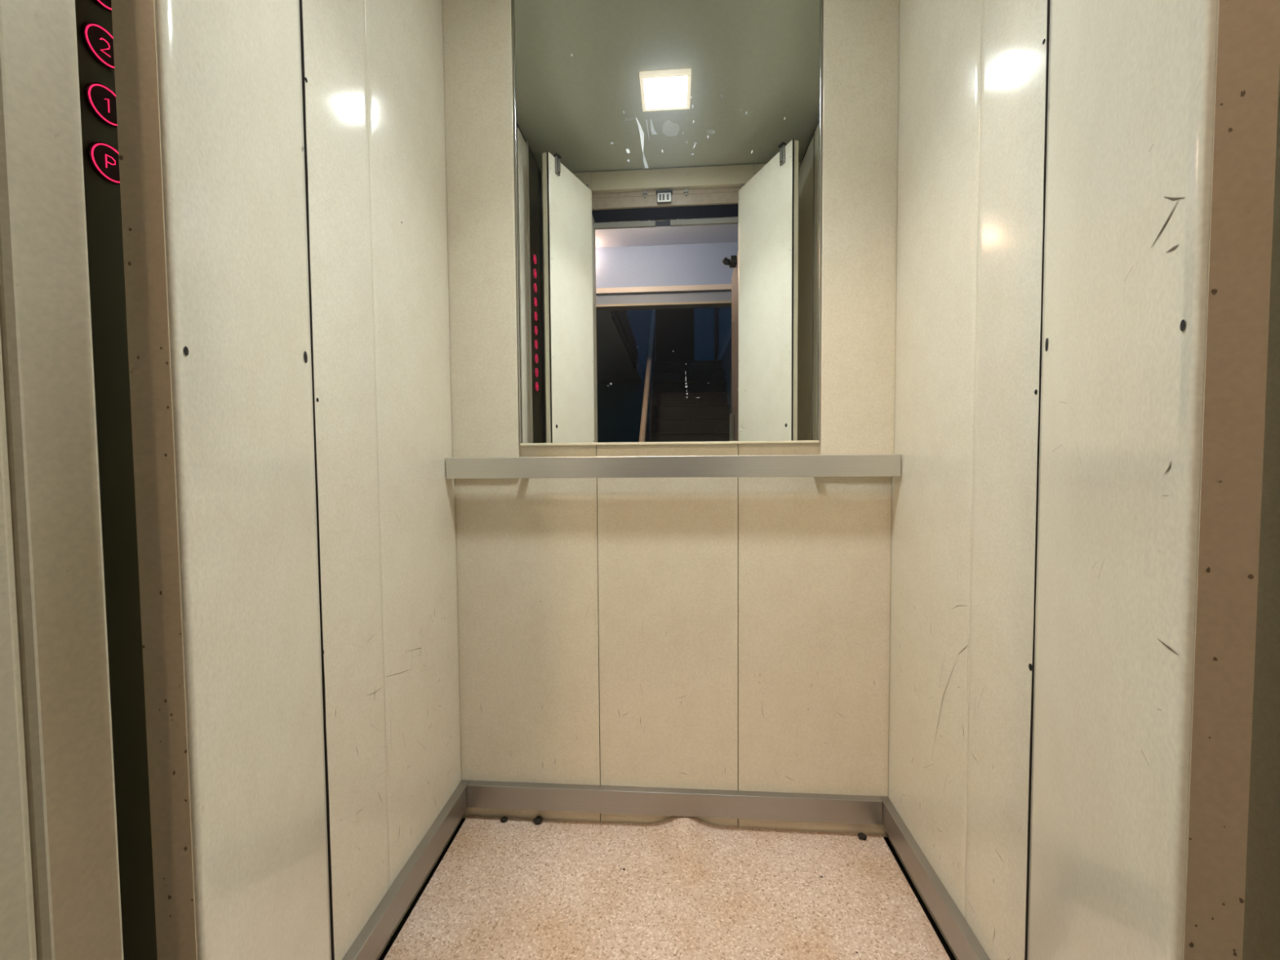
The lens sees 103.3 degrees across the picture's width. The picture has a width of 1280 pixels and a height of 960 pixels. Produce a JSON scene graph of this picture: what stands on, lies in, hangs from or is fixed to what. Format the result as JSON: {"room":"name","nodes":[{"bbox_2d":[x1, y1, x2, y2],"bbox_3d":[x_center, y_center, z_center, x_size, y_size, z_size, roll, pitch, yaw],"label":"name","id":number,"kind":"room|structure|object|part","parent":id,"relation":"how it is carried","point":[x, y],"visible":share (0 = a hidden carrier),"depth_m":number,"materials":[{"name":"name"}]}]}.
{"room":"elevator interior","nodes":[
{"label":"elevator interior","id":0,"kind":"room"},
{"bbox_2d":[0,0,124,959],"bbox_3d":[-0.005,-0.148,0.265,1.090,2.170,0.041,0,2,4],"label":"wall","id":1,"kind":"structure","parent":0,"point":[47,399],"depth_m":0.29,"materials":[{"name":"beige metal"}]},
{"bbox_2d":[111,0,334,959],"bbox_3d":[-0.373,-0.128,0.494,0.042,2.057,0.312,-1,2,-18],"label":"door","id":2,"kind":"structure","parent":1,"relation":"in","point":[211,94],"depth_m":0.41,"materials":[{"name":"beige metal"}]},
{"bbox_2d":[1024,0,1279,959],"bbox_3d":[0.373,-0.130,0.414,0.041,2.057,0.371,1,3,28],"label":"door","id":3,"kind":"structure","parent":1,"relation":"in","point":[1161,116],"depth_m":0.30,"materials":[{"name":"beige metal"}]},
{"bbox_2d":[302,0,462,959],"bbox_3d":[-0.519,-0.168,0.786,0.034,2.175,0.997,0,2,4],"label":"wall","id":4,"kind":"structure","parent":0,"point":[374,71],"depth_m":0.96,"materials":[{"name":"beige"}]},
{"bbox_2d":[75,0,157,959],"bbox_3d":[-0.526,-0.169,0.504,0.017,2.100,0.152,0,2,4],"label":"control panel","id":5,"kind":"object","parent":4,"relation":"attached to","point":[94,23],"visible":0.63,"depth_m":0.50,"materials":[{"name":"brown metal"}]},
{"bbox_3d":[-0.507,-0.162,0.823,0.014,2.120,0.246,0,2,4],"label":"panel","id":6,"kind":"part","parent":4,"relation":"part of","materials":[{"name":"beige ceramic"}]},
{"bbox_2d":[342,780,470,959],"bbox_3d":[-0.470,0.817,1.027,0.022,0.059,0.570,0,2,4],"label":"baseboard","id":7,"kind":"structure","parent":4,"relation":"attached to","point":[371,940],"depth_m":1.01,"materials":[{"name":"metal"}]},
{"bbox_3d":[-0.486,-0.173,1.112,0.013,2.120,0.331,0,2,4],"label":"panel","id":8,"kind":"part","parent":4,"relation":"part of","materials":[{"name":"beige ceramic"}]},
{"bbox_2d":[378,815,955,959],"bbox_3d":[0.038,0.899,0.800,1.130,0.093,1.018,0,2,4],"label":"floor","id":9,"kind":"structure","parent":0,"point":[675,887],"depth_m":1.06,"materials":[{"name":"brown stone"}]},
{"bbox_2d":[500,816,507,822],"bbox_3d":[-0.346,0.866,1.292,0.019,0.010,0.018,0,2,4],"label":"clump","id":10,"kind":"object","parent":9,"relation":"on","point":[504,819],"visible":1,"depth_m":1.29,"materials":[{"name":"brown"}]},
{"bbox_2d":[533,815,543,824],"bbox_3d":[-0.259,0.864,1.286,0.023,0.013,0.022,1,3,37],"label":"clump","id":11,"kind":"object","parent":9,"relation":"on","point":[538,820],"visible":1,"depth_m":1.28,"materials":[{"name":"brown"}]},
{"bbox_2d":[857,832,866,840],"bbox_3d":[0.538,0.862,1.225,0.020,0.012,0.020,0,2,16],"label":"clump","id":12,"kind":"object","parent":9,"relation":"on","point":[861,836],"visible":1,"depth_m":1.22,"materials":[{"name":"brown"}]},
{"bbox_2d":[442,0,899,841],"bbox_3d":[0.065,-0.190,1.243,1.110,2.175,0.042,0,2,4],"label":"wall","id":13,"kind":"structure","parent":0,"point":[717,633],"depth_m":1.24,"materials":[{"name":"beige"}]},
{"bbox_3d":[-0.389,-0.636,1.242,0.169,1.243,0.011,0,2,4],"label":"filler panel","id":14,"kind":"part","parent":13,"relation":"part of","materials":[{"name":"beige ceramic"}]},
{"bbox_3d":[-0.289,-0.190,1.264,0.361,2.138,0.012,0,2,4],"label":"panel","id":15,"kind":"part","parent":13,"relation":"part of","materials":[{"name":"beige ceramic"}]},
{"bbox_2d":[512,0,822,445],"bbox_3d":[0.060,-0.669,1.208,0.724,1.166,0.012,0,2,4],"label":"mirror","id":16,"kind":"object","parent":13,"relation":"attached to","point":[668,153],"visible":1,"depth_m":1.21,"materials":[{"name":"clear glass"}]},
{"bbox_3d":[0.065,-0.192,1.239,0.345,2.138,0.012,0,2,4],"label":"panel","id":17,"kind":"part","parent":13,"relation":"part of","materials":[{"name":"beige ceramic"}]},
{"bbox_2d":[445,453,901,479],"bbox_3d":[0.063,-0.032,1.213,1.063,0.050,0.055,0,2,4],"label":"handrail","id":18,"kind":"object","parent":13,"relation":"attached to","point":[885,464],"visible":1,"depth_m":1.18,"materials":[{"name":"metal"}]},
{"bbox_2d":[466,780,882,824],"bbox_3d":[0.072,0.802,1.263,1.025,0.058,0.021,0,2,4],"label":"baseboard","id":19,"kind":"structure","parent":13,"relation":"attached to","point":[691,802],"depth_m":1.25,"materials":[{"name":"metal"}]},
{"bbox_3d":[0.418,-0.194,1.214,0.360,2.138,0.012,0,2,4],"label":"panel","id":20,"kind":"part","parent":13,"relation":"part of","materials":[{"name":"beige ceramic"}]},
{"bbox_3d":[0.509,-0.641,1.177,0.169,1.243,0.011,0,2,4],"label":"filler panel","id":21,"kind":"part","parent":13,"relation":"part of","materials":[{"name":"beige ceramic"}]},
{"bbox_2d":[887,0,1279,959],"bbox_3d":[0.577,-0.173,0.708,0.036,2.175,0.997,0,2,4],"label":"wall","id":22,"kind":"structure","parent":0,"point":[972,73],"depth_m":0.86,"materials":[{"name":"beige"}]},
{"bbox_3d":[0.591,-0.179,1.035,0.013,2.120,0.331,0,2,4],"label":"panel","id":23,"kind":"part","parent":22,"relation":"part of","materials":[{"name":"beige ceramic"}]},
{"bbox_2d":[880,795,990,959],"bbox_3d":[0.573,0.812,0.934,0.020,0.059,0.607,0,2,4],"label":"baseboard","id":24,"kind":"structure","parent":22,"relation":"attached to","point":[962,940],"depth_m":0.98,"materials":[{"name":"metal"}]},
{"bbox_3d":[0.568,-0.166,0.715,0.014,2.120,0.309,0,2,4],"label":"panel","id":25,"kind":"part","parent":22,"relation":"part of","materials":[{"name":"beige ceramic"}]},
{"bbox_3d":[0.545,-0.152,0.380,0.012,2.120,0.300,0,2,4],"label":"panel","id":26,"kind":"part","parent":22,"relation":"part of","materials":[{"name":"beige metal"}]},
{"bbox_3d":[-0.145,-0.443,0.110,4.300,2.775,0.064,0,2,4],"label":"wall","id":27,"kind":"structure","parent":0,"visible":0},
{"bbox_2d":[0,409,32,959],"bbox_3d":[-0.005,-0.250,0.190,0.806,2.380,0.098,0,2,4],"label":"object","id":28,"kind":"structure","parent":27,"relation":"attached to","point":[15,943],"depth_m":0.27,"materials":[{"name":"metal"}]}
]}

